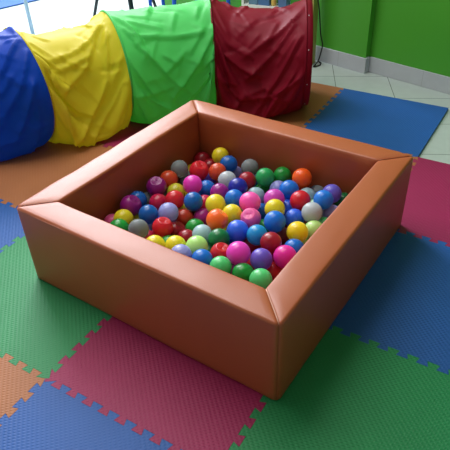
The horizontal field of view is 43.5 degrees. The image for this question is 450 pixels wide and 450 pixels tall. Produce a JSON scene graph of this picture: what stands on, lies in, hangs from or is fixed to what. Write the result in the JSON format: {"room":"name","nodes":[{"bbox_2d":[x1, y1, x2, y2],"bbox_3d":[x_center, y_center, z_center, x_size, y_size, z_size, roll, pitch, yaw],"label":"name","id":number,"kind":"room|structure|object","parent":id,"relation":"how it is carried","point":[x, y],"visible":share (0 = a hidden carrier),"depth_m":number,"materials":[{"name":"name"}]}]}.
{"room":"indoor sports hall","nodes":[
{"label":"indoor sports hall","id":0,"kind":"room"},
{"bbox_2d":[0,0,449,163],"bbox_3d":[-0.495,-0.701,3.326,11.000,0.080,9.500,18,41,25],"label":"floor","id":1,"kind":"structure","parent":0,"point":[46,15],"depth_m":3.56,"materials":[{"name":"tile"}]},
{"bbox_2d":[0,199,24,252],"bbox_3d":[-1.145,0.048,2.269,0.610,0.012,0.610,18,41,25],"label":"foam mat","id":2,"kind":"object","parent":1,"relation":"on","point":[11,227],"visible":0.46,"depth_m":2.31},
{"bbox_2d":[0,0,37,8],"bbox_3d":[-2.413,-2.128,5.285,1.800,0.012,1.200,-30,45,-32],"label":"foam mat","id":3,"kind":"object","parent":1,"relation":"on","point":[3,3],"visible":1,"depth_m":5.07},
{"bbox_2d":[0,350,44,425],"bbox_3d":[-0.937,0.531,1.604,0.610,0.012,0.610,18,41,25],"label":"foam mat","id":4,"kind":"object","parent":1,"relation":"on","point":[15,383],"visible":1,"depth_m":1.66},
{"bbox_2d":[23,0,34,34],"bbox_3d":[-1.406,-1.981,3.610,0.220,1.700,0.220,18,41,25],"label":"pole","id":5,"kind":"object","parent":1,"relation":"on","point":[24,1],"visible":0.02,"depth_m":3.98,"materials":[{"name":"blue plastic"}]},
{"bbox_2d":[0,232,112,377],"bbox_3d":[-0.637,0.218,2.011,0.620,0.012,0.620,18,41,25],"label":"foam mat","id":6,"kind":"object","parent":1,"relation":"on","point":[41,323],"visible":0.46,"depth_m":1.88,"materials":[{"name":"rubber"}]},
{"bbox_2d":[0,141,113,207],"bbox_3d":[-0.841,-0.264,2.675,0.610,0.012,0.620,18,41,25],"label":"foam mat","id":7,"kind":"object","parent":1,"relation":"on","point":[22,177],"visible":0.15,"depth_m":2.68,"materials":[{"name":"rubber"}]},
{"bbox_2d":[0,380,181,449],"bbox_3d":[-0.431,0.698,1.351,0.610,0.012,0.610,18,41,25],"label":"foam mat","id":8,"kind":"object","parent":1,"relation":"on","point":[50,419],"visible":1,"depth_m":1.54,"materials":[{"name":"rubber"}]},
{"bbox_2d":[96,121,150,148],"bbox_3d":[-0.537,-0.575,3.080,0.610,0.012,0.610,18,41,25],"label":"foam mat","id":9,"kind":"object","parent":1,"relation":"on","point":[133,128],"visible":0.09,"depth_m":2.92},
{"bbox_2d":[93,0,156,15],"bbox_3d":[-0.787,-1.776,4.259,0.472,0.545,0.393,18,41,25],"label":"stool","id":10,"kind":"object","parent":1,"relation":"on","point":[130,2],"visible":0.28,"depth_m":4.30,"materials":[{"name":"black metal"}]},
{"bbox_2d":[44,317,265,449],"bbox_3d":[-0.122,0.387,1.754,0.620,0.012,0.620,18,41,25],"label":"foam mat","id":11,"kind":"object","parent":1,"relation":"on","point":[188,404],"visible":0.49,"depth_m":1.63,"materials":[{"name":"rubber"}]},
{"bbox_2d":[241,0,317,63],"bbox_3d":[0.335,-1.546,3.429,0.482,1.100,0.095,15,40,22],"label":"open shelf","id":12,"kind":"object","parent":1,"relation":"on","point":[243,2],"visible":0.25,"depth_m":3.56,"materials":[{"name":"white laminate"}]},
{"bbox_2d":[258,0,270,5],"bbox_3d":[0.257,-1.469,3.540,0.077,0.160,0.072,15,40,22],"label":"storage box","id":13,"kind":"object","parent":12,"relation":"on","point":[260,2],"visible":0.8,"depth_m":3.55,"materials":[{"name":"blue plastic"}]},
{"bbox_2d":[278,0,289,6],"bbox_3d":[0.368,-1.443,3.490,0.057,0.170,0.072,15,40,22],"label":"storage box","id":14,"kind":"object","parent":12,"relation":"on","point":[281,3],"visible":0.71,"depth_m":3.50,"materials":[{"name":"blue plastic"}]},
{"bbox_2d":[267,82,342,127],"bbox_3d":[0.285,-0.721,3.231,0.610,0.012,0.610,18,41,25],"label":"foam mat","id":15,"kind":"object","parent":1,"relation":"on","point":[320,94],"visible":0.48,"depth_m":3.12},
{"bbox_2d":[0,0,312,161],"bbox_3d":[-0.543,-0.816,2.919,2.151,0.561,0.747,-10,37,-10],"label":"tunnel","id":16,"kind":"object","parent":15,"relation":"on","point":[82,85],"visible":0.93,"depth_m":2.77,"materials":[{"name":"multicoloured fabric"}]},
{"bbox_2d":[313,0,322,66],"bbox_3d":[0.582,-1.266,3.447,0.044,0.613,0.166,15,40,22],"label":"power cable","id":17,"kind":"object","parent":1,"relation":"on","point":[317,0],"visible":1,"depth_m":3.55,"materials":[{"name":"black rubber"}]},
{"bbox_2d":[229,326,449,449],"bbox_3d":[0.392,0.552,1.503,0.610,0.012,0.610,18,41,25],"label":"foam mat","id":18,"kind":"object","parent":1,"relation":"on","point":[350,393],"visible":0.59,"depth_m":1.56,"materials":[{"name":"rubber"}]},
{"bbox_2d":[302,88,447,156],"bbox_3d":[0.792,-0.555,2.979,0.610,0.012,0.610,18,41,25],"label":"foam mat","id":19,"kind":"object","parent":1,"relation":"on","point":[396,124],"visible":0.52,"depth_m":2.96,"materials":[{"name":"rubber"}]},
{"bbox_2d":[329,229,449,374],"bbox_3d":[0.696,0.240,1.908,0.610,0.012,0.620,18,41,25],"label":"foam mat","id":20,"kind":"object","parent":1,"relation":"on","point":[402,303],"visible":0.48,"depth_m":1.88,"materials":[{"name":"rubber"}]},
{"bbox_2d":[398,157,449,246],"bbox_3d":[1.000,-0.072,2.313,0.610,0.012,0.610,18,41,25],"label":"foam mat","id":21,"kind":"object","parent":1,"relation":"on","point":[426,212],"visible":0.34,"depth_m":2.34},
{"bbox_3d":[0.185,0.073,2.163,0.620,0.012,0.620,18,41,25],"label":"foam mat","id":22,"kind":"object","parent":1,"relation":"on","visible":0},
{"bbox_2d":[17,100,412,399],"bbox_3d":[0.001,-0.034,2.042,1.013,0.311,0.999,20,42,28],"label":"pit","id":23,"kind":"object","parent":22,"relation":"on","point":[253,335],"visible":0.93,"depth_m":1.78,"materials":[{"name":"leather"}]},
{"bbox_2d":[104,214,113,222],"bbox_3d":[-0.416,-0.006,2.098,0.072,0.072,0.072,8,38,13],"label":"ball","id":24,"kind":"object","parent":23,"relation":"in","point":[109,218],"visible":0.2,"depth_m":2.07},
{"bbox_2d":[113,209,133,224],"bbox_3d":[-0.368,-0.021,2.049,0.073,0.073,0.073,-31,45,-33],"label":"ball","id":25,"kind":"object","parent":23,"relation":"in","point":[124,214],"visible":0.54,"depth_m":2.02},
{"bbox_2d":[120,195,141,215],"bbox_3d":[-0.352,-0.073,2.108,0.080,0.080,0.080,-16,39,-18],"label":"ball","id":26,"kind":"object","parent":23,"relation":"in","point":[132,203],"visible":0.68,"depth_m":2.08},
{"bbox_2d":[130,191,146,205],"bbox_3d":[-0.337,-0.096,2.179,0.072,0.073,0.073,-23,41,-26],"label":"ball","id":27,"kind":"object","parent":23,"relation":"in","point":[139,194],"visible":0.45,"depth_m":2.16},
{"bbox_2d":[145,230,154,238],"bbox_3d":[-0.277,0.054,2.027,0.072,0.073,0.072,-22,41,-25],"label":"ball","id":28,"kind":"object","parent":23,"relation":"in","point":[150,233],"visible":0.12,"depth_m":2.00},
{"bbox_2d":[128,219,148,237],"bbox_3d":[-0.302,0.015,1.971,0.073,0.073,0.073,-22,41,-24],"label":"ball","id":29,"kind":"object","parent":28,"relation":"on","point":[139,227],"visible":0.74,"depth_m":1.94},
{"bbox_2d":[146,176,166,195],"bbox_3d":[-0.268,-0.150,2.205,0.079,0.077,0.079,-13,38,-14],"label":"ball","id":30,"kind":"object","parent":23,"relation":"in","point":[155,185],"visible":0.89,"depth_m":2.18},
{"bbox_2d":[149,193,164,209],"bbox_3d":[-0.256,-0.084,2.170,0.074,0.074,0.074,-24,41,-26],"label":"ball","id":31,"kind":"object","parent":23,"relation":"in","point":[156,200],"visible":0.53,"depth_m":2.14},
{"bbox_2d":[152,217,172,236],"bbox_3d":[-0.222,0.009,2.008,0.076,0.074,0.076,12,39,18],"label":"ball","id":32,"kind":"object","parent":23,"relation":"in","point":[162,226],"visible":0.88,"depth_m":1.98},
{"bbox_2d":[158,202,178,221],"bbox_3d":[-0.207,-0.046,2.069,0.075,0.075,0.075,-23,41,-26],"label":"ball","id":33,"kind":"object","parent":23,"relation":"in","point":[169,210],"visible":0.78,"depth_m":2.04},
{"bbox_2d":[160,170,177,188],"bbox_3d":[-0.226,-0.183,2.261,0.073,0.073,0.073,-24,42,-27],"label":"ball","id":34,"kind":"object","parent":23,"relation":"in","point":[170,177],"visible":0.61,"depth_m":2.23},
{"bbox_2d":[167,183,185,196],"bbox_3d":[-0.192,-0.129,2.225,0.073,0.073,0.073,-24,42,-27],"label":"ball","id":35,"kind":"object","parent":23,"relation":"in","point":[175,186],"visible":0.49,"depth_m":2.20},
{"bbox_2d":[171,221,184,235],"bbox_3d":[-0.180,0.022,2.067,0.072,0.073,0.072,27,45,33],"label":"ball","id":36,"kind":"object","parent":23,"relation":"in","point":[178,226],"visible":0.36,"depth_m":2.04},
{"bbox_2d":[171,160,187,177],"bbox_3d":[-0.186,-0.229,2.301,0.073,0.072,0.073,-20,40,-23],"label":"ball","id":37,"kind":"object","parent":23,"relation":"in","point":[179,167],"visible":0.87,"depth_m":2.27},
{"bbox_2d":[171,244,191,257],"bbox_3d":[-0.145,0.099,1.853,0.072,0.073,0.072,-24,41,-26],"label":"ball","id":38,"kind":"object","parent":23,"relation":"in","point":[183,249],"visible":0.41,"depth_m":1.83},
{"bbox_2d":[175,208,193,226],"bbox_3d":[-0.154,-0.026,2.115,0.072,0.072,0.072,-26,43,-29],"label":"ball","id":39,"kind":"object","parent":23,"relation":"in","point":[184,215],"visible":0.54,"depth_m":2.08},
{"bbox_2d":[178,229,192,241],"bbox_3d":[-0.137,0.051,2.018,0.072,0.072,0.073,-24,42,-27],"label":"ball","id":40,"kind":"object","parent":23,"relation":"in","point":[185,234],"visible":0.29,"depth_m":1.99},
{"bbox_2d":[184,192,202,210],"bbox_3d":[-0.119,-0.089,2.119,0.072,0.072,0.072,-27,43,-29],"label":"ball","id":41,"kind":"object","parent":23,"relation":"in","point":[193,201],"visible":1,"depth_m":2.09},
{"bbox_2d":[185,218,203,230],"bbox_3d":[-0.109,0.012,2.072,0.072,0.073,0.072,-25,42,-28],"label":"ball","id":42,"kind":"object","parent":23,"relation":"in","point":[191,224],"visible":0.43,"depth_m":2.05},
{"bbox_2d":[186,235,207,253],"bbox_3d":[-0.095,0.073,1.903,0.075,0.076,0.076,-22,41,-25],"label":"ball","id":43,"kind":"object","parent":23,"relation":"in","point":[196,242],"visible":0.64,"depth_m":1.88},
{"bbox_2d":[189,161,208,179],"bbox_3d":[-0.106,-0.223,2.302,0.080,0.080,0.080,1,37,5],"label":"ball","id":44,"kind":"object","parent":23,"relation":"in","point":[200,169],"visible":0.84,"depth_m":2.27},
{"bbox_2d":[193,208,208,225],"bbox_3d":[-0.083,-0.027,2.127,0.073,0.072,0.072,-24,42,-26],"label":"ball","id":45,"kind":"object","parent":23,"relation":"in","point":[201,214],"visible":0.46,"depth_m":2.10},
{"bbox_2d":[192,224,211,242],"bbox_3d":[-0.079,0.034,1.980,0.072,0.072,0.072,-18,39,-20],"label":"ball","id":46,"kind":"object","parent":23,"relation":"in","point":[203,230],"visible":0.5,"depth_m":1.95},
{"bbox_2d":[194,151,210,161],"bbox_3d":[-0.099,-0.286,2.476,0.074,0.074,0.074,12,39,18],"label":"ball","id":47,"kind":"object","parent":23,"relation":"on","point":[200,156],"visible":0.49,"depth_m":2.45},
{"bbox_2d":[201,195,208,208],"bbox_3d":[-0.079,-0.081,2.179,0.072,0.072,0.072,-26,43,-29],"label":"ball","id":48,"kind":"object","parent":23,"relation":"in","point":[204,197],"visible":0.15,"depth_m":2.15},
{"bbox_2d":[198,180,214,195],"bbox_3d":[-0.073,-0.144,2.259,0.072,0.073,0.073,-22,41,-24],"label":"ball","id":49,"kind":"object","parent":23,"relation":"in","point":[207,185],"visible":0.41,"depth_m":2.23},
{"bbox_2d":[204,159,214,167],"bbox_3d":[-0.064,-0.249,2.425,0.072,0.072,0.072,8,38,14],"label":"ball","id":50,"kind":"object","parent":23,"relation":"in","point":[209,162],"visible":0.26,"depth_m":2.40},
{"bbox_2d":[205,194,225,211],"bbox_3d":[-0.035,-0.078,2.102,0.075,0.075,0.075,-22,41,-25],"label":"ball","id":51,"kind":"object","parent":23,"relation":"in","point":[214,201],"visible":0.73,"depth_m":2.07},
{"bbox_2d":[209,163,225,180],"bbox_3d":[-0.031,-0.216,2.293,0.072,0.073,0.072,-20,40,-23],"label":"ball","id":52,"kind":"object","parent":23,"relation":"in","point":[215,169],"visible":0.77,"depth_m":2.27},
{"bbox_2d":[210,242,228,257],"bbox_3d":[-0.013,0.095,1.883,0.072,0.070,0.072,27,45,33],"label":"ball","id":53,"kind":"object","parent":23,"relation":"in","point":[218,249],"visible":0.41,"depth_m":1.86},
{"bbox_2d":[210,183,228,199],"bbox_3d":[-0.021,-0.126,2.184,0.072,0.072,0.072,-26,43,-29],"label":"ball","id":54,"kind":"object","parent":23,"relation":"in","point":[221,189],"visible":0.56,"depth_m":2.16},
{"bbox_2d":[212,147,228,162],"bbox_3d":[-0.019,-0.292,2.388,0.073,0.073,0.073,-31,45,-33],"label":"ball","id":55,"kind":"object","parent":23,"relation":"in","point":[218,153],"visible":0.69,"depth_m":2.36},
{"bbox_2d":[218,171,235,187],"bbox_3d":[0.009,-0.177,2.244,0.075,0.075,0.075,-26,43,-29],"label":"ball","id":56,"kind":"object","parent":23,"relation":"in","point":[225,177],"visible":0.59,"depth_m":2.21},
{"bbox_2d":[220,155,236,171],"bbox_3d":[0.015,-0.252,2.338,0.074,0.074,0.074,-20,40,-22],"label":"ball","id":57,"kind":"object","parent":23,"relation":"in","point":[230,163],"visible":0.8,"depth_m":2.31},
{"bbox_2d":[233,166,242,177],"bbox_3d":[0.040,-0.217,2.397,0.073,0.072,0.073,-21,40,-24],"label":"ball","id":58,"kind":"object","parent":23,"relation":"on","point":[238,171],"visible":0.2,"depth_m":2.37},
{"bbox_2d":[232,263,253,280],"bbox_3d":[0.057,0.157,1.796,0.073,0.072,0.072,-27,43,-30],"label":"ball","id":59,"kind":"object","parent":23,"relation":"in","point":[241,270],"visible":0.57,"depth_m":1.77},
{"bbox_2d":[239,172,255,189],"bbox_3d":[0.087,-0.176,2.245,0.072,0.072,0.073,-24,42,-26],"label":"ball","id":60,"kind":"object","parent":23,"relation":"in","point":[250,179],"visible":0.67,"depth_m":2.22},
{"bbox_2d":[239,192,260,210],"bbox_3d":[0.092,-0.084,2.086,0.080,0.080,0.080,-26,42,-28],"label":"ball","id":61,"kind":"object","parent":23,"relation":"in","point":[248,199],"visible":0.8,"depth_m":2.06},
{"bbox_2d":[241,159,258,174],"bbox_3d":[0.102,-0.235,2.311,0.073,0.072,0.072,-23,41,-26],"label":"ball","id":62,"kind":"object","parent":23,"relation":"in","point":[249,165],"visible":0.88,"depth_m":2.28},
{"bbox_2d":[242,238,260,253],"bbox_3d":[0.092,0.073,1.994,0.072,0.072,0.072,-23,41,-26],"label":"ball","id":63,"kind":"object","parent":23,"relation":"in","point":[252,247],"visible":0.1,"depth_m":1.96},
{"bbox_2d":[247,224,266,245],"bbox_3d":[0.110,0.034,1.936,0.072,0.072,0.072,-25,42,-27],"label":"ball","id":64,"kind":"object","parent":63,"relation":"on","point":[255,232],"visible":0.8,"depth_m":1.91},
{"bbox_2d":[248,187,264,202],"bbox_3d":[0.120,-0.111,2.204,0.075,0.075,0.075,-29,44,-31],"label":"ball","id":65,"kind":"object","parent":23,"relation":"in","point":[257,190],"visible":0.37,"depth_m":2.18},
{"bbox_2d":[258,203,265,218],"bbox_3d":[0.135,-0.048,2.138,0.072,0.072,0.072,-24,41,-26],"label":"ball","id":66,"kind":"object","parent":23,"relation":"in","point":[261,209],"visible":0.22,"depth_m":2.11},
{"bbox_2d":[255,184,269,192],"bbox_3d":[0.153,-0.135,2.289,0.072,0.072,0.072,-26,42,-28],"label":"ball","id":67,"kind":"object","parent":23,"relation":"in","point":[265,189],"visible":0.13,"depth_m":2.26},
{"bbox_2d":[256,168,274,186],"bbox_3d":[0.159,-0.190,2.240,0.075,0.075,0.075,-27,43,-30],"label":"ball","id":68,"kind":"object","parent":67,"relation":"on","point":[265,177],"visible":0.99,"depth_m":2.21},
{"bbox_2d":[260,232,281,252],"bbox_3d":[0.153,0.059,1.884,0.072,0.072,0.073,7,38,13],"label":"ball","id":69,"kind":"object","parent":23,"relation":"in","point":[270,241],"visible":0.87,"depth_m":1.86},
{"bbox_2d":[264,189,284,204],"bbox_3d":[0.184,-0.097,2.113,0.078,0.078,0.078,-22,41,-24],"label":"ball","id":70,"kind":"object","parent":23,"relation":"in","point":[270,194],"visible":0.57,"depth_m":2.09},
{"bbox_2d":[266,262,282,280],"bbox_3d":[0.158,0.158,1.867,0.072,0.072,0.072,-23,41,-26],"label":"ball","id":71,"kind":"object","parent":23,"relation":"in","point":[274,270],"visible":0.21,"depth_m":1.83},
{"bbox_2d":[250,248,272,268],"bbox_3d":[0.117,0.111,1.829,0.074,0.074,0.074,-22,41,-24],"label":"ball","id":72,"kind":"object","parent":71,"relation":"on","point":[260,257],"visible":0.91,"depth_m":1.80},
{"bbox_2d":[273,245,295,267],"bbox_3d":[0.195,0.103,1.833,0.077,0.077,0.077,-25,42,-28],"label":"ball","id":73,"kind":"object","parent":71,"relation":"on","point":[283,254],"visible":0.75,"depth_m":1.80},
{"bbox_2d":[265,199,284,214],"bbox_3d":[0.181,-0.058,2.047,0.075,0.075,0.075,-26,43,-29],"label":"ball","id":74,"kind":"object","parent":23,"relation":"in","point":[273,204],"visible":0.74,"depth_m":2.02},
{"bbox_2d":[269,180,282,189],"bbox_3d":[0.210,-0.140,2.225,0.072,0.073,0.072,-26,42,-28],"label":"ball","id":75,"kind":"object","parent":23,"relation":"in","point":[276,184],"visible":0.31,"depth_m":2.20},
{"bbox_2d":[274,167,290,181],"bbox_3d":[0.230,-0.198,2.264,0.073,0.073,0.072,-19,40,-21],"label":"ball","id":76,"kind":"object","parent":23,"relation":"in","point":[283,174],"visible":0.81,"depth_m":2.23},
{"bbox_2d":[277,227,288,244],"bbox_3d":[0.204,0.044,2.017,0.072,0.072,0.072,-24,41,-26],"label":"ball","id":77,"kind":"object","parent":23,"relation":"in","point":[283,233],"visible":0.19,"depth_m":1.98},
{"bbox_2d":[264,211,285,232],"bbox_3d":[0.175,-0.012,1.979,0.077,0.077,0.077,-23,41,-25],"label":"ball","id":78,"kind":"object","parent":77,"relation":"on","point":[274,221],"visible":0.97,"depth_m":1.95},
{"bbox_2d":[284,199,292,215],"bbox_3d":[0.241,-0.061,2.148,0.073,0.073,0.072,19,41,26],"label":"ball","id":79,"kind":"object","parent":23,"relation":"in","point":[287,205],"visible":0.22,"depth_m":2.12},
{"bbox_2d":[284,239,303,252],"bbox_3d":[0.233,0.082,1.908,0.072,0.072,0.072,-24,42,-26],"label":"ball","id":80,"kind":"object","parent":23,"relation":"in","point":[296,244],"visible":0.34,"depth_m":1.88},
{"bbox_2d":[285,209,303,225],"bbox_3d":[0.254,-0.023,2.066,0.074,0.074,0.074,-27,43,-30],"label":"ball","id":81,"kind":"object","parent":23,"relation":"in","point":[292,215],"visible":0.65,"depth_m":2.04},
{"bbox_2d":[290,190,310,210],"bbox_3d":[0.279,-0.090,2.090,0.077,0.077,0.077,-23,41,-26],"label":"ball","id":82,"kind":"object","parent":23,"relation":"in","point":[298,199],"visible":0.8,"depth_m":2.06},
{"bbox_2d":[292,168,311,187],"bbox_3d":[0.298,-0.182,2.187,0.077,0.077,0.077,-25,42,-27],"label":"ball","id":83,"kind":"object","parent":23,"relation":"in","point":[302,177],"visible":0.87,"depth_m":2.16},
{"bbox_2d":[301,187,315,199],"bbox_3d":[0.314,-0.108,2.163,0.072,0.072,0.072,-23,41,-25],"label":"ball","id":84,"kind":"object","parent":23,"relation":"in","point":[311,192],"visible":0.32,"depth_m":2.14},
{"bbox_2d":[301,202,322,221],"bbox_3d":[0.311,-0.045,2.020,0.076,0.076,0.076,-21,40,-24],"label":"ball","id":85,"kind":"object","parent":23,"relation":"in","point":[310,211],"visible":0.92,"depth_m":1.99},
{"bbox_2d":[306,220,321,238],"bbox_3d":[0.313,0.019,1.986,0.073,0.073,0.072,-10,37,-10],"label":"ball","id":86,"kind":"object","parent":23,"relation":"in","point":[313,225],"visible":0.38,"depth_m":1.96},
{"bbox_2d":[310,185,323,192],"bbox_3d":[0.360,-0.122,2.214,0.073,0.073,0.072,-19,40,-22],"label":"ball","id":87,"kind":"object","parent":23,"relation":"in","point":[316,188],"visible":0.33,"depth_m":2.19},
{"bbox_2d":[322,205,337,217],"bbox_3d":[0.396,-0.038,2.080,0.073,0.072,0.073,-21,40,-23],"label":"ball","id":88,"kind":"object","parent":23,"relation":"in","point":[326,213],"visible":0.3,"depth_m":2.06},
{"bbox_2d":[323,184,341,202],"bbox_3d":[0.401,-0.118,2.119,0.073,0.072,0.072,-19,40,-22],"label":"ball","id":89,"kind":"object","parent":23,"relation":"in","point":[333,189],"visible":0.65,"depth_m":2.09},
{"bbox_2d":[334,192,347,205],"bbox_3d":[0.452,-0.089,2.161,0.073,0.072,0.073,-21,40,-23],"label":"ball","id":90,"kind":"object","parent":23,"relation":"in","point":[344,195],"visible":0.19,"depth_m":2.13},
{"bbox_3d":[-0.274,0.020,2.102,0.073,0.073,0.073,0,16,37],"label":"ball","id":91,"kind":"object","parent":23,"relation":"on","visible":0},
{"bbox_2d":[138,204,157,223],"bbox_3d":[-0.279,-0.039,2.059,0.072,0.072,0.072,-27,43,-30],"label":"ball","id":92,"kind":"object","parent":91,"relation":"on","point":[148,213],"visible":0.84,"depth_m":2.03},
{"bbox_3d":[-0.168,-0.056,2.197,0.076,0.076,0.076,26,54,-27],"label":"ball","id":93,"kind":"object","parent":23,"relation":"in","visible":0},
{"bbox_2d":[165,190,183,208],"bbox_3d":[-0.190,-0.095,2.138,0.074,0.074,0.074,-22,41,-25],"label":"ball","id":94,"kind":"object","parent":93,"relation":"on","point":[176,197],"visible":0.73,"depth_m":2.11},
{"label":"ball","id":95,"kind":"object","parent":23,"relation":"in","visible":0},
{"bbox_2d":[208,228,229,246],"bbox_3d":[-0.021,0.048,1.939,0.075,0.075,0.075,9,38,15],"label":"ball","id":96,"kind":"object","parent":95,"relation":"on","point":[217,235],"visible":0.66,"depth_m":1.91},
{"bbox_3d":[0.271,0.073,2.001,0.073,0.073,0.073,10,30,31],"label":"ball","id":97,"kind":"object","parent":23,"relation":"in","visible":0},
{"bbox_2d":[287,221,307,241],"bbox_3d":[0.250,0.025,1.949,0.075,0.075,0.075,-27,43,-29],"label":"ball","id":98,"kind":"object","parent":97,"relation":"on","point":[298,230],"visible":0.9,"depth_m":1.92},
{"bbox_3d":[0.025,0.172,1.878,0.076,0.075,0.076,41,17,4],"label":"ball","id":99,"kind":"object","parent":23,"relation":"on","visible":0},
{"bbox_2d":[226,241,250,264],"bbox_3d":[0.044,0.092,1.834,0.079,0.079,0.080,-27,43,-29],"label":"ball","id":100,"kind":"object","parent":99,"relation":"on","point":[237,252],"visible":0.89,"depth_m":1.80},
{"bbox_3d":[0.005,0.017,2.092,0.073,0.073,0.073,-25,15,48],"label":"ball","id":101,"kind":"object","parent":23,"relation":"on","visible":0},
{"bbox_2d":[223,204,241,222],"bbox_3d":[0.026,-0.040,2.052,0.073,0.072,0.072,-23,41,-25],"label":"ball","id":102,"kind":"object","parent":101,"relation":"on","point":[233,211],"visible":0.67,"depth_m":2.02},
{"bbox_3d":[0.028,0.057,2.034,0.076,0.076,0.076,-34,33,-31],"label":"ball","id":103,"kind":"object","parent":23,"relation":"in","visible":0},
{"bbox_2d":[226,220,248,241],"bbox_3d":[0.044,0.021,1.970,0.079,0.079,0.079,-21,40,-23],"label":"ball","id":104,"kind":"object","parent":103,"relation":"on","point":[237,230],"visible":0.88,"depth_m":1.94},
{"bbox_3d":[0.342,-0.063,2.118,0.073,0.073,0.073,-21,45,44],"label":"ball","id":105,"kind":"object","parent":23,"relation":"in","visible":0},
{"bbox_2d":[313,190,332,209],"bbox_3d":[0.358,-0.092,2.054,0.073,0.073,0.073,-21,40,-23],"label":"ball","id":106,"kind":"object","parent":105,"relation":"on","point":[324,198],"visible":0.92,"depth_m":2.03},
{"label":"ball","id":107,"kind":"object","parent":23,"relation":"in","visible":0},
{"bbox_2d":[183,175,201,192],"bbox_3d":[-0.127,-0.158,2.208,0.076,0.076,0.076,-24,42,-27],"label":"ball","id":108,"kind":"object","parent":107,"relation":"on","point":[191,183],"visible":0.89,"depth_m":2.18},
{"bbox_3d":[-0.011,-0.042,2.169,0.076,0.076,0.076,49,60,-5],"label":"ball","id":109,"kind":"object","parent":23,"relation":"in","visible":0},
{"bbox_2d":[225,189,242,206],"bbox_3d":[0.035,-0.099,2.133,0.073,0.072,0.073,-25,42,-28],"label":"ball","id":110,"kind":"object","parent":109,"relation":"on","point":[233,196],"visible":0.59,"depth_m":2.10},
{"bbox_3d":[-0.048,0.035,2.046,0.073,0.073,0.073,4,-2,35],"label":"ball","id":111,"kind":"object","parent":23,"relation":"in","visible":0},
{"bbox_2d":[206,209,227,229],"bbox_3d":[-0.028,-0.018,1.997,0.079,0.079,0.079,-1,36,2],"label":"ball","id":112,"kind":"object","parent":111,"relation":"on","point":[216,218],"visible":0.9,"depth_m":1.97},
{"label":"ball","id":113,"kind":"object","parent":23,"relation":"in","visible":0},
{"bbox_2d":[279,180,298,199],"bbox_3d":[0.245,-0.134,2.160,0.076,0.076,0.076,-22,41,-24],"label":"ball","id":114,"kind":"object","parent":113,"relation":"on","point":[288,187],"visible":0.68,"depth_m":2.13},
{"bbox_3d":[-0.143,0.139,1.932,0.076,0.076,0.076,-10,13,41],"label":"ball","id":115,"kind":"object","parent":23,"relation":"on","visible":0},
{"bbox_2d":[165,235,185,248],"bbox_3d":[-0.168,0.071,1.915,0.072,0.072,0.073,-27,43,-30],"label":"ball","id":116,"kind":"object","parent":115,"relation":"on","point":[174,240],"visible":0.5,"depth_m":1.89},
{"bbox_3d":[-0.009,0.212,1.825,0.076,0.076,0.076,-37,12,-10],"label":"ball","id":117,"kind":"object","parent":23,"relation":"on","visible":0},
{"bbox_2d":[210,256,231,273],"bbox_3d":[-0.014,0.135,1.812,0.072,0.072,0.072,-27,43,-30],"label":"ball","id":118,"kind":"object","parent":117,"relation":"on","point":[222,263],"visible":0.62,"depth_m":1.79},
{"label":"ball","id":119,"kind":"object","parent":23,"relation":"in","visible":0},
{"bbox_2d":[147,235,164,246],"bbox_3d":[-0.239,0.070,1.922,0.072,0.072,0.072,-22,41,-25],"label":"ball","id":120,"kind":"object","parent":119,"relation":"on","point":[157,239],"visible":0.34,"depth_m":1.90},
{"label":"ball","id":121,"kind":"object","parent":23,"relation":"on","visible":0},
{"bbox_2d":[191,249,212,264],"bbox_3d":[-0.075,0.114,1.845,0.073,0.072,0.073,29,46,35],"label":"ball","id":122,"kind":"object","parent":121,"relation":"on","point":[202,255],"visible":0.6,"depth_m":1.82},
{"bbox_3d":[0.139,0.221,1.805,0.076,0.076,0.076,23,49,-14],"label":"ball","id":123,"kind":"object","parent":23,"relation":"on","visible":0},
{"bbox_2d":[249,268,271,288],"bbox_3d":[0.111,0.170,1.750,0.073,0.072,0.073,-26,43,-29],"label":"ball","id":124,"kind":"object","parent":123,"relation":"on","point":[261,277],"visible":0.69,"depth_m":1.72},
{"bbox_3d":[-0.366,0.078,2.026,0.076,0.076,0.076,15,40,32],"label":"ball","id":125,"kind":"object","parent":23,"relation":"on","visible":0},
{"bbox_2d":[110,219,128,230],"bbox_3d":[-0.373,0.014,1.986,0.072,0.073,0.072,-24,42,-26],"label":"ball","id":126,"kind":"object","parent":125,"relation":"on","point":[120,223],"visible":0.42,"depth_m":1.96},
{"label":"ball","id":127,"kind":"object","parent":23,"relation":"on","visible":0},
{"bbox_2d":[228,178,247,193],"bbox_3d":[0.050,-0.145,2.189,0.076,0.076,0.076,-24,42,-27],"label":"ball","id":128,"kind":"object","parent":127,"relation":"on","point":[240,184],"visible":0.73,"depth_m":2.16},
{"label":"ball","id":129,"kind":"object","parent":23,"relation":"in","visible":0},
{"bbox_2d":[240,208,260,227],"bbox_3d":[0.092,-0.024,2.025,0.075,0.075,0.075,-23,41,-25],"label":"ball","id":130,"kind":"object","parent":129,"relation":"on","point":[250,216],"visible":0.8,"depth_m":2.00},
{"bbox_2d":[165,0,375,57],"bbox_3d":[0.235,-2.463,3.320,1.880,2.712,0.250,29,47,35],"label":"wall","id":131,"kind":"structure","parent":0,"point":[346,25],"depth_m":3.46,"materials":[{"name":"green paint"}]},
{"bbox_2d":[315,45,366,73],"bbox_3d":[0.433,-1.218,3.825,1.209,0.096,0.009,29,47,35],"label":"baseboard","id":132,"kind":"structure","parent":131,"relation":"attached to","point":[330,56],"depth_m":3.57,"materials":[{"name":"tile"}]},
{"bbox_2d":[368,0,449,76],"bbox_3d":[2.351,-1.307,1.637,4.000,2.712,0.205,29,47,35],"label":"wall","id":133,"kind":"structure","parent":0,"point":[411,33],"depth_m":3.22,"materials":[{"name":"green paint"}]},
{"bbox_2d":[368,57,449,93],"bbox_3d":[2.323,-0.206,2.351,3.990,0.096,0.009,29,47,35],"label":"baseboard","id":134,"kind":"structure","parent":133,"relation":"attached to","point":[441,83],"depth_m":3.33,"materials":[{"name":"tile"}]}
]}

